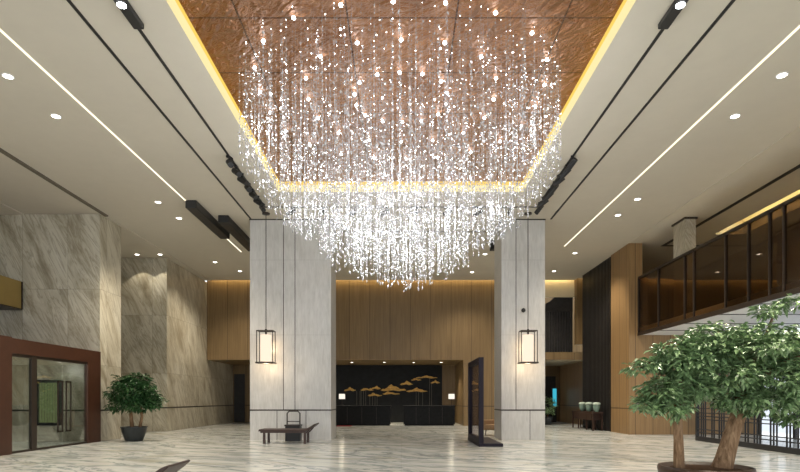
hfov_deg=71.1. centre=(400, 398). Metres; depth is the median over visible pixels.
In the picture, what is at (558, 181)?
track spotlight
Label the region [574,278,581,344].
wall
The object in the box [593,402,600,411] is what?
ceramic jar
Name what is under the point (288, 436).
lantern
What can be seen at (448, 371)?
wall
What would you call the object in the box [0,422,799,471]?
floor
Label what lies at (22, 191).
ceiling
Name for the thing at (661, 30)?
trim
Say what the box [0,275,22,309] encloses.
balcony
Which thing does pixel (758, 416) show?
window
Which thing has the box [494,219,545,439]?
column
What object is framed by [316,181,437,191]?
light
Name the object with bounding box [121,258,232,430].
wall
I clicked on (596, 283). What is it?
wall panel
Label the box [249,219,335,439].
column
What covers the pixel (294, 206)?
track spotlight
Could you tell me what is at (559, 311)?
screen
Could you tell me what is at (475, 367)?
screen
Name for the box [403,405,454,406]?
countertop
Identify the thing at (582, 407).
ceramic jar
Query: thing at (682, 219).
trim
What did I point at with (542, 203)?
track spotlight
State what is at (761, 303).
trim
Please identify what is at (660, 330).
trim
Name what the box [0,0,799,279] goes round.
ceiling
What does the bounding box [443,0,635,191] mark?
light
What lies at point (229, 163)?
track spotlight
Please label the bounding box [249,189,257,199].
track spotlight
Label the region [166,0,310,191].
light
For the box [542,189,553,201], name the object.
track spotlight
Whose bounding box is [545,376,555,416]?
door
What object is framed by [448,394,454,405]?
table lamp
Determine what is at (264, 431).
bench
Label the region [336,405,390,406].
countertop
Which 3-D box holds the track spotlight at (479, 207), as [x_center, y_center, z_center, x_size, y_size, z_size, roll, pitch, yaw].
[2.549,-6.189,18.531,0.355,0.343,0.187,0,0,-16]
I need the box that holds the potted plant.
[545,397,558,424]
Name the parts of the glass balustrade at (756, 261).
post, glass panel, post, glass panel, post, glass panel, post, glass panel, rail, rail, post, glass panel, post, glass panel, post, glass panel, post, glass panel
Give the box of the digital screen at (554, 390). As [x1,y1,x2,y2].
[552,388,556,421]
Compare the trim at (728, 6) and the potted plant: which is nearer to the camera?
the trim at (728, 6)
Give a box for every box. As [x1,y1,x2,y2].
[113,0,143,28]
[185,200,229,238]
[218,215,249,250]
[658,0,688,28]
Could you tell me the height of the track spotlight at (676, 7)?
0.110 m
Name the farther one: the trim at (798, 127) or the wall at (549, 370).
the wall at (549, 370)
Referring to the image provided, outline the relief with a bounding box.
[344,375,439,404]
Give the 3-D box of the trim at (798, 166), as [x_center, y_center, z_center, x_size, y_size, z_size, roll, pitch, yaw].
[12.700,-6.359,14.150,3.800,0.022,18.300,0,0,0]
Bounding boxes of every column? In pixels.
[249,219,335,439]
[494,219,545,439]
[673,219,695,258]
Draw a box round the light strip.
[735,190,799,223]
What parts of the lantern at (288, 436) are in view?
lid, handle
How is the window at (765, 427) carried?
in the wall at (626, 263)
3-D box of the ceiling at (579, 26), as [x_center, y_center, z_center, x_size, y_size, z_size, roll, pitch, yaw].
[0.000,-6.870,12.400,7.500,0.380,9.600,0,0,0]
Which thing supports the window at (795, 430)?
attached to the window at (765, 427)
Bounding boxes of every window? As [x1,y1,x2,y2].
[758,416,761,434]
[762,344,799,434]
[793,328,796,437]
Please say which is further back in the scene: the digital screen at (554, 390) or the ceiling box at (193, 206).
the digital screen at (554, 390)
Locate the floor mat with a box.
[336,425,351,426]
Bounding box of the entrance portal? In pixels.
[0,335,100,455]
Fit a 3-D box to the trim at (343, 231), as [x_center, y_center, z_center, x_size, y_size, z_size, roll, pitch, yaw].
[0.550,-6.359,21.290,5.900,0.022,0.080,0,0,0]
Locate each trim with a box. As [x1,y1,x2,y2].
[0,148,107,216]
[66,0,250,218]
[137,29,265,206]
[264,206,535,207]
[343,231,491,231]
[536,29,664,207]
[545,352,581,359]
[551,0,735,218]
[629,126,799,242]
[660,330,785,330]
[662,164,799,245]
[671,217,697,226]
[686,323,799,323]
[720,314,799,314]
[758,303,795,304]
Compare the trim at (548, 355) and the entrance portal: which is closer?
the entrance portal
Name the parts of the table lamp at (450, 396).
lamp shade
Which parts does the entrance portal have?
glass panel, head rail, glass door, floor rail, door handle, door handle, glass door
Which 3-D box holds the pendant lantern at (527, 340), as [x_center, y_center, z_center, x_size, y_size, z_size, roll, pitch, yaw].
[4.343,-3.785,19.150,0.620,5.150,0.480,0,0,0]
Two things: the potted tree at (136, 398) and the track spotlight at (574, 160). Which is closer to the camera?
the track spotlight at (574, 160)
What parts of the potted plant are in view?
pot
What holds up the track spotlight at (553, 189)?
attached to the ceiling at (75, 151)
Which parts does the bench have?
leg, seat frame, seat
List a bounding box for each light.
[0,29,240,251]
[1,73,14,79]
[50,113,61,118]
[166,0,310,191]
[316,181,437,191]
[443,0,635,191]
[565,25,799,245]
[729,113,740,118]
[775,72,788,78]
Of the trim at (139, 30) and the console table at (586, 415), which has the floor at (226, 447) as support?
the console table at (586, 415)
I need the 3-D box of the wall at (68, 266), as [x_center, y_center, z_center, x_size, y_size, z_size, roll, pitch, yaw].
[-12.400,-2.435,19.875,4.200,7.770,1.450,0,0,0]
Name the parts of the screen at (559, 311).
panel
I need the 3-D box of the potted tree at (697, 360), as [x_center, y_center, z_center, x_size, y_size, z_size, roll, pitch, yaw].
[4.878,-0.050,7.987,3.842,3.000,1.824,0,0,5]
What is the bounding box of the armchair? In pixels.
[484,419,493,434]
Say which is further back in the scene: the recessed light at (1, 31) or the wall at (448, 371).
the wall at (448, 371)
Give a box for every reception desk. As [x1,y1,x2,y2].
[336,405,390,425]
[403,405,454,425]
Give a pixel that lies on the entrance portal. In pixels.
(36, 406)
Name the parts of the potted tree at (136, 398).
pot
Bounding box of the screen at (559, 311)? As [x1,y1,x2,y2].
[545,297,572,351]
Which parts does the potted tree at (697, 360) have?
pot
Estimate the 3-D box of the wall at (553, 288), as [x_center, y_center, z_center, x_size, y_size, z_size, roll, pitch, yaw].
[8.600,-6.130,30.350,2.600,1.260,0.300,0,0,0]
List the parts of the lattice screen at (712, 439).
post, rail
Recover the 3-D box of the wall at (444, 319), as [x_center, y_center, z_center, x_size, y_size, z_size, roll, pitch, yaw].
[-1.600,-2.655,32.850,17.800,8.210,5.100,0,0,0]
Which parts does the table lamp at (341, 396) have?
lamp shade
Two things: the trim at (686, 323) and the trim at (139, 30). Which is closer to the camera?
the trim at (139, 30)
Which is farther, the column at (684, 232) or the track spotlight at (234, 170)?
the column at (684, 232)
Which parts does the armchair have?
armrest, seat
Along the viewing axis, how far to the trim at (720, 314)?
17.23 m
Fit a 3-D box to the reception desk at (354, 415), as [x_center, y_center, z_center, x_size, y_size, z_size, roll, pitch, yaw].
[-2.131,0.905,30.800,3.176,1.090,0.800,0,0,0]
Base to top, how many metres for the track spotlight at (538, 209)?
0.343 m
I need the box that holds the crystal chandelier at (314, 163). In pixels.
[238,0,561,291]
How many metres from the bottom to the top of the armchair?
0.994 m
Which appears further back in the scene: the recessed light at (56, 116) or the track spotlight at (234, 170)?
the track spotlight at (234, 170)
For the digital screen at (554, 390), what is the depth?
35.00 m
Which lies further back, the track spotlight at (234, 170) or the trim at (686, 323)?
the trim at (686, 323)
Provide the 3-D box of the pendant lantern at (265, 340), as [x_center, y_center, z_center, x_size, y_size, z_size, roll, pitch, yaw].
[-4.617,-3.785,19.150,0.620,5.150,0.480,0,0,0]
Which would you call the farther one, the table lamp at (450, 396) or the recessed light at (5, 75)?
the table lamp at (450, 396)
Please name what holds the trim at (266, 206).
attached to the ceiling at (75, 151)
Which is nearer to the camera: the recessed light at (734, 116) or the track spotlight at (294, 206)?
the recessed light at (734, 116)
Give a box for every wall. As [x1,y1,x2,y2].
[0,214,120,440]
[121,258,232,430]
[207,280,493,425]
[233,365,454,421]
[545,280,573,297]
[545,298,581,421]
[560,361,581,423]
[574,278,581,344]
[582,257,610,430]
[611,243,755,434]
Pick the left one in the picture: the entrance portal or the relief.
the entrance portal
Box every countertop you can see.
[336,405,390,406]
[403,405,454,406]
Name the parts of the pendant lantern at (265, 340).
lamp shade, frame, plate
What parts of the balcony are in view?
trim, trim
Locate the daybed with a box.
[156,459,189,471]
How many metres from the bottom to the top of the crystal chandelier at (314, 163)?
4.299 m
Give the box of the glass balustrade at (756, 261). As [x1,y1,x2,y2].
[637,194,799,335]
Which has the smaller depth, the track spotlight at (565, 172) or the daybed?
the daybed
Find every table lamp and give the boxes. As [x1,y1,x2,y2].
[339,394,344,405]
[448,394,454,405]
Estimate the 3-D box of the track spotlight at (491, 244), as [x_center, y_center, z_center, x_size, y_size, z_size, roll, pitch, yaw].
[3.680,-6.130,22.200,0.280,0.460,0.300,0,0,0]
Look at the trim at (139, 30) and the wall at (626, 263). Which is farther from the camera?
the wall at (626, 263)
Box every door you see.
[234,374,244,421]
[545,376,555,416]
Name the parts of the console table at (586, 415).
leg, leg, leg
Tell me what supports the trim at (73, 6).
attached to the ceiling at (75, 151)
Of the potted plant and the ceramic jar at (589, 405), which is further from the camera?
the potted plant
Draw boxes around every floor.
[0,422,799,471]
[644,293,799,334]
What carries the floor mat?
on the floor at (226, 447)
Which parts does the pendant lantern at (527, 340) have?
lamp shade, frame, plate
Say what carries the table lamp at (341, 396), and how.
on the reception desk at (354, 415)
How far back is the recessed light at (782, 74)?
10.99 m
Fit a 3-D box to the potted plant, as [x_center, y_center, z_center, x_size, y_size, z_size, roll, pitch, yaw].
[8.239,0.655,31.505,1.171,1.589,1.176,0,0,0]
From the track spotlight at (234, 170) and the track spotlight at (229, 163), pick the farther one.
the track spotlight at (234, 170)
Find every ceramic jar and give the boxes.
[579,402,585,410]
[585,402,592,411]
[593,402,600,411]
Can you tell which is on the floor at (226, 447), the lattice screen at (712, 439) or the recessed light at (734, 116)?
the lattice screen at (712, 439)
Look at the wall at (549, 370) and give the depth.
36.00 m
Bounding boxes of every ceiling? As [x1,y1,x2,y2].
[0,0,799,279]
[0,152,209,280]
[179,0,622,180]
[210,360,461,364]
[545,360,581,365]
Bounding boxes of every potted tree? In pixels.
[102,372,168,441]
[619,293,799,471]
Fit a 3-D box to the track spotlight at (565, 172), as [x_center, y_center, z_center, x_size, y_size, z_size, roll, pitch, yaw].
[4.480,-6.189,15.305,0.187,0.343,0.355,0,0,-38]
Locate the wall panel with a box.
[336,365,441,421]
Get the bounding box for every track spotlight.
[226,155,233,167]
[231,164,241,176]
[237,173,248,185]
[244,183,251,192]
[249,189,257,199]
[253,196,263,206]
[259,204,265,211]
[286,206,296,216]
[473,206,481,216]
[490,239,493,250]
[534,202,543,214]
[537,196,548,207]
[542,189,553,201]
[548,181,558,194]
[552,173,564,186]
[559,164,570,179]
[565,155,577,171]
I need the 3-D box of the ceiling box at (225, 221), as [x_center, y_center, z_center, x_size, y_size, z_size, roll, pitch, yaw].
[-6.150,-6.232,21.280,0.360,0.256,3.840,0,0,0]
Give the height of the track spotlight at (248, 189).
0.343 m
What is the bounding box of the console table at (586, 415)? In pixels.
[572,411,603,430]
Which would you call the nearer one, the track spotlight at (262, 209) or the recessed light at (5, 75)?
the recessed light at (5, 75)
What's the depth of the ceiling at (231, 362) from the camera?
32.53 m
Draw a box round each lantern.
[255,212,276,363]
[284,411,301,440]
[517,212,538,363]
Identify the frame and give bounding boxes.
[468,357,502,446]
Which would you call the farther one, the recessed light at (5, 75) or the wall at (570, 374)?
the wall at (570, 374)
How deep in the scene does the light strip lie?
20.03 m
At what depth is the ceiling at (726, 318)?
18.62 m
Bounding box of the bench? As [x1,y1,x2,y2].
[258,423,318,443]
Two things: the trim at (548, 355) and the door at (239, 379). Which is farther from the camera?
the door at (239, 379)
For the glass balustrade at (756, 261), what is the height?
2.400 m
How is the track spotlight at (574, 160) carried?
attached to the ceiling at (75, 151)
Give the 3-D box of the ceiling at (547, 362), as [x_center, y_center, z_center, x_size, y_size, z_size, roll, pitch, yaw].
[9.450,-2.185,33.300,4.300,0.130,5.400,0,0,0]
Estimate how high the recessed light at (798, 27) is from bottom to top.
0.011 m
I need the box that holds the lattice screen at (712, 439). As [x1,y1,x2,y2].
[695,369,799,454]
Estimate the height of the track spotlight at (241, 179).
0.343 m

